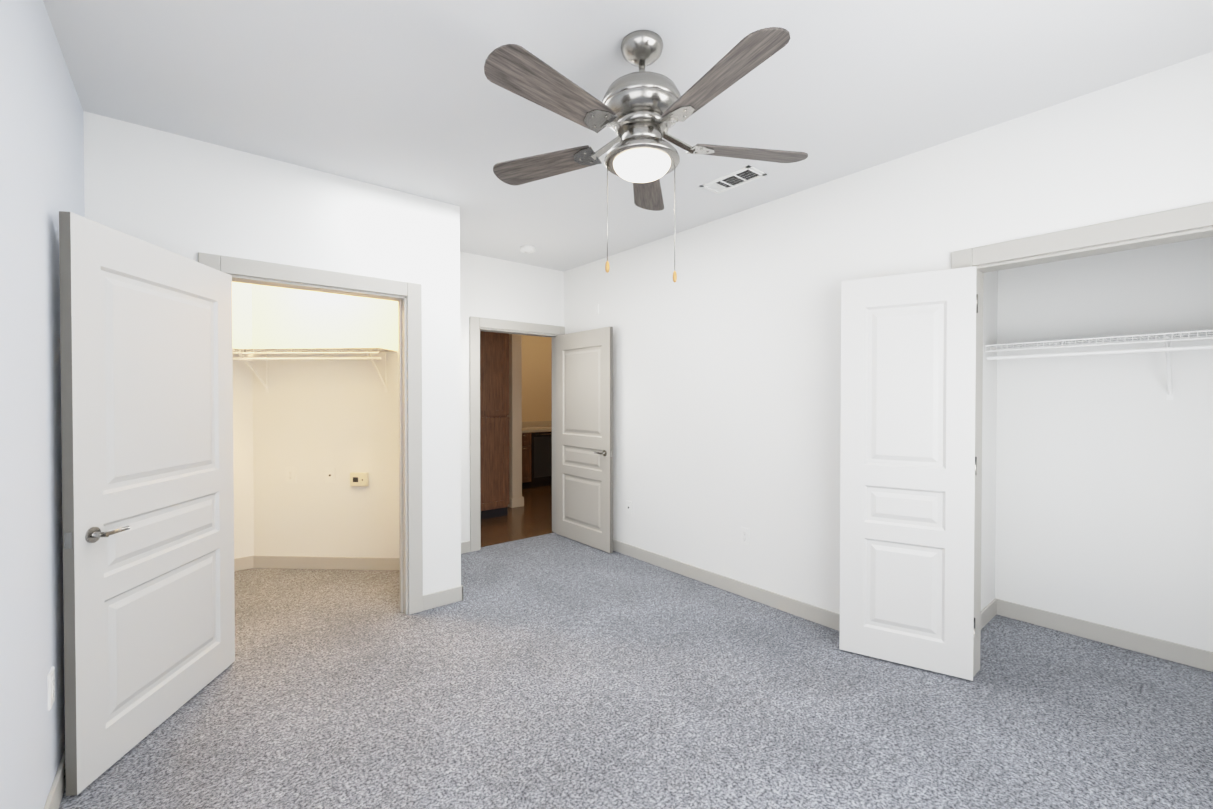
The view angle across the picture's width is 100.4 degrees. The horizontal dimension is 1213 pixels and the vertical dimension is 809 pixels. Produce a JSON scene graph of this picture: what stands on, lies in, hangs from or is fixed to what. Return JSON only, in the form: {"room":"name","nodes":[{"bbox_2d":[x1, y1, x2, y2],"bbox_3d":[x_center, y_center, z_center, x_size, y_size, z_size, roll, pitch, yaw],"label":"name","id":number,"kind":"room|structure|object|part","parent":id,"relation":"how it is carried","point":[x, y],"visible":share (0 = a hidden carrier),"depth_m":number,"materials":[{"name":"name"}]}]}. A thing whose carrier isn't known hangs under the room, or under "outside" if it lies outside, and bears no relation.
{"room":"empty bedroom","nodes":[
{"label":"empty bedroom","id":0,"kind":"room"},
{"bbox_2d":[480,485,554,546],"bbox_3d":[-0.936,1.343,7.037,4.730,0.050,3.210,-1,1,-40],"label":"floor","id":1,"kind":"structure","parent":0,"point":[532,517],"depth_m":5.76,"materials":[{"name":"brown wood"}]},
{"bbox_2d":[480,331,508,519],"bbox_3d":[-1.609,0.149,6.079,0.670,2.360,0.650,-1,1,-40],"label":"pantry cabinet","id":2,"kind":"object","parent":1,"relation":"on","point":[494,425],"visible":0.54,"depth_m":5.92,"materials":[{"name":"brown wood"}]},
{"bbox_2d":[507,334,523,507],"bbox_3d":[-1.198,-0.037,6.578,0.180,2.720,0.180,-1,1,-40],"label":"column","id":3,"kind":"structure","parent":1,"relation":"on","point":[516,498],"depth_m":6.52,"materials":[{"name":"beige paint"}]},
{"bbox_2d":[522,433,533,488],"bbox_3d":[-1.506,0.870,7.984,0.382,0.875,0.608,-1,1,-40],"label":"base cabinet","id":4,"kind":"object","parent":1,"relation":"on","point":[527,438],"depth_m":7.84,"materials":[{"name":"brown wood"}]},
{"bbox_2d":[534,429,551,486],"bbox_3d":[-1.122,0.866,8.301,0.738,0.875,0.608,-1,1,-40],"label":"dishwasher","id":5,"kind":"object","parent":1,"relation":"on","point":[536,453],"depth_m":8.01,"materials":[{"name":"black metal"}]},
{"bbox_2d":[522,425,551,432],"bbox_3d":[-0.954,0.407,8.430,2.370,0.040,0.616,-1,1,-40],"label":"countertop","id":6,"kind":"structure","parent":5,"relation":"on","point":[537,428],"depth_m":7.97,"materials":[{"name":"beige stone"}]},
{"bbox_2d":[522,335,551,421],"bbox_3d":[-1.931,-0.054,8.100,4.690,2.720,0.120,-1,1,-40],"label":"wall","id":7,"kind":"structure","parent":0,"point":[536,378],"depth_m":8.62,"materials":[{"name":"beige paint"}]},
{"bbox_2d":[522,421,551,428],"bbox_3d":[-1.144,0.335,8.659,2.370,0.099,0.020,-1,1,-40],"label":"backsplash","id":8,"kind":"structure","parent":7,"relation":"attached to","point":[530,424],"depth_m":8.56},
{"bbox_2d":[0,0,1212,808],"bbox_3d":[-0.024,0.004,2.911,4.640,2.720,5.889,-1,1,-40],"label":"wall","id":9,"kind":"structure","parent":0,"point":[1096,488],"depth_m":3.03,"materials":[{"name":"white paint"}]},
{"bbox_2d":[47,667,54,710],"bbox_3d":[-1.853,0.948,1.689,0.009,0.116,0.072,-1,1,-40],"label":"outlet","id":10,"kind":"object","parent":9,"relation":"attached to","point":[51,686],"visible":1,"depth_m":1.68,"materials":[{"name":"white plastic"}]},
{"bbox_2d":[59,211,234,795],"bbox_3d":[-1.924,0.345,2.209,0.140,2.030,0.922,0,1,-7],"label":"door","id":11,"kind":"structure","parent":9,"relation":"in","point":[147,465],"depth_m":2.04,"materials":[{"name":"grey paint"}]},
{"bbox_2d":[286,467,295,482],"bbox_3d":[-2.596,0.580,4.156,0.085,0.125,0.009,0,1,3],"label":"outlet","id":12,"kind":"object","parent":9,"relation":"attached to","point":[290,474],"visible":1,"depth_m":4.15,"materials":[{"name":"white plastic"}]},
{"bbox_2d":[198,252,422,614],"bbox_3d":[-1.693,0.291,3.007,1.135,2.145,0.156,-1,1,-40],"label":"door frame","id":13,"kind":"structure","parent":9,"relation":"attached to","point":[409,307],"depth_m":3.26,"materials":[{"name":"grey wood"}]},
{"bbox_2d":[232,347,396,391],"bbox_3d":[-2.534,-0.267,3.809,1.660,0.342,1.046,-1,1,-40],"label":"closet shelf","id":14,"kind":"object","parent":9,"relation":"attached to","point":[367,350],"visible":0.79,"depth_m":3.87,"materials":[{"name":"white metal"}]},
{"bbox_2d":[325,468,334,482],"bbox_3d":[-2.265,0.580,4.141,0.085,0.125,0.008,0,1,3],"label":"outlet","id":15,"kind":"object","parent":9,"relation":"attached to","point":[329,475],"visible":1,"depth_m":4.14,"materials":[{"name":"white plastic"}]},
{"bbox_2d":[350,472,368,486],"bbox_3d":[-2.014,0.611,4.116,0.140,0.110,0.033,0,1,3],"label":"panel","id":16,"kind":"object","parent":9,"relation":"attached to","point":[359,478],"visible":0.98,"depth_m":4.10,"materials":[{"name":"beige plastic"}]},
{"bbox_2d":[469,316,564,551],"bbox_3d":[-0.872,0.268,4.996,1.075,2.145,0.156,-1,1,-40],"label":"door frame","id":17,"kind":"structure","parent":9,"relation":"attached to","point":[496,325],"depth_m":4.65,"materials":[{"name":"grey wood"}]},
{"bbox_2d":[556,327,612,552],"bbox_3d":[-0.233,0.315,4.869,0.140,2.030,0.872,-1,1,-40],"label":"bedroom door","id":18,"kind":"structure","parent":9,"relation":"in","point":[584,437],"depth_m":4.80,"materials":[{"name":"grey paint"}]},
{"bbox_2d":[44,539,1212,808],"bbox_3d":[-0.021,1.314,2.922,4.400,0.100,5.640,-1,1,-40],"label":"baseboard","id":19,"kind":"structure","parent":9,"relation":"attached to","point":[1122,639],"depth_m":3.25,"materials":[{"name":"grey wood"}]},
{"bbox_2d":[626,500,631,514],"bbox_3d":[0.198,0.916,4.499,0.008,0.116,0.072,-1,1,-40],"label":"outlet","id":20,"kind":"object","parent":9,"relation":"attached to","point":[628,507],"visible":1,"depth_m":4.49,"materials":[{"name":"white plastic"}]},
{"bbox_2d":[741,527,749,544],"bbox_3d":[0.975,0.927,3.558,0.009,0.116,0.072,-1,1,-40],"label":"outlet","id":21,"kind":"object","parent":9,"relation":"attached to","point":[745,536],"visible":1,"depth_m":3.55,"materials":[{"name":"white plastic"}]},
{"bbox_2d":[839,266,977,680],"bbox_3d":[1.574,0.340,2.665,0.611,2.030,0.097,0,1,31],"label":"closet door","id":22,"kind":"structure","parent":9,"relation":"in","point":[908,465],"depth_m":2.62,"materials":[{"name":"white paint"}]},
{"bbox_2d":[951,202,1212,676],"bbox_3d":[2.260,0.301,2.084,0.140,2.145,1.420,-1,1,-40],"label":"door frame","id":23,"kind":"structure","parent":9,"relation":"attached to","point":[1148,228],"depth_m":2.29,"materials":[{"name":"grey wood"}]},
{"bbox_2d":[985,329,1212,399],"bbox_3d":[2.883,-0.194,2.606,0.306,0.342,1.464,-1,1,-40],"label":"closet shelf","id":24,"kind":"object","parent":9,"relation":"attached to","point":[1168,338],"visible":1,"depth_m":2.69,"materials":[{"name":"white metal"}]},
{"bbox_2d":[43,0,1212,270],"bbox_3d":[-0.043,-1.412,4.378,6.700,0.080,8.400,-1,1,-40],"label":"ceiling","id":25,"kind":"structure","parent":0,"point":[405,96],"depth_m":2.10,"materials":[{"name":"white paint"}]},
{"bbox_2d":[520,245,534,253],"bbox_3d":[-0.692,-1.351,4.426,0.136,0.043,0.136,-1,1,-40],"label":"smoke detector","id":26,"kind":"object","parent":25,"relation":"attached to","point":[527,249],"visible":1,"depth_m":4.38,"materials":[{"name":"white plastic"}]},
{"bbox_2d":[484,27,807,281],"bbox_3d":[0.120,-0.904,1.857,1.259,0.880,1.272,-1,1,-40],"label":"fan","id":27,"kind":"object","parent":25,"relation":"hanging from","point":[641,112],"visible":1,"depth_m":1.78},
{"bbox_3d":[-0.126,-0.988,1.621,0.148,0.062,0.583,1,1,43],"label":"blade","id":28,"kind":"part","parent":27,"relation":"part of","materials":[{"name":"grey wood"}]},
{"bbox_3d":[-0.207,-0.993,2.056,0.583,0.062,0.148,0,1,25],"label":"blade","id":29,"kind":"part","parent":27,"relation":"part of","materials":[{"name":"grey wood"}]},
{"bbox_3d":[0.133,-0.876,1.895,0.216,0.058,0.216,-1,1,-40],"label":"lamp shade","id":30,"kind":"part","parent":27,"relation":"part of","materials":[{"name":"white glass"}]},
{"bbox_3d":[0.181,-0.995,2.267,0.148,0.062,0.583,0,1,7],"label":"blade","id":31,"kind":"part","parent":27,"relation":"part of","materials":[{"name":"grey wood"}]},
{"bbox_3d":[0.312,-0.987,1.563,0.148,0.062,0.583,0,1,-29],"label":"blade","id":32,"kind":"part","parent":27,"relation":"part of","materials":[{"name":"grey wood"}]},
{"bbox_3d":[0.503,-0.992,1.963,0.583,0.062,0.148,0,1,-11],"label":"blade","id":33,"kind":"part","parent":27,"relation":"part of","materials":[{"name":"grey wood"}]},
{"bbox_2d":[700,165,766,193],"bbox_3d":[0.762,-1.351,3.059,0.180,0.014,0.360,-1,1,-40],"label":"ceiling vent","id":34,"kind":"object","parent":25,"relation":"in","point":[741,176],"visible":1,"depth_m":3.05,"materials":[{"name":"white plastic"}]},
{"bbox_2d":[59,532,1212,808],"bbox_3d":[-0.043,1.389,2.918,4.800,0.050,6.100,-1,1,-40],"label":"floor carpet","id":35,"kind":"object","parent":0,"point":[555,670],"visible":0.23,"depth_m":2.26,"materials":[{"name":"grey carpet"}]}
]}

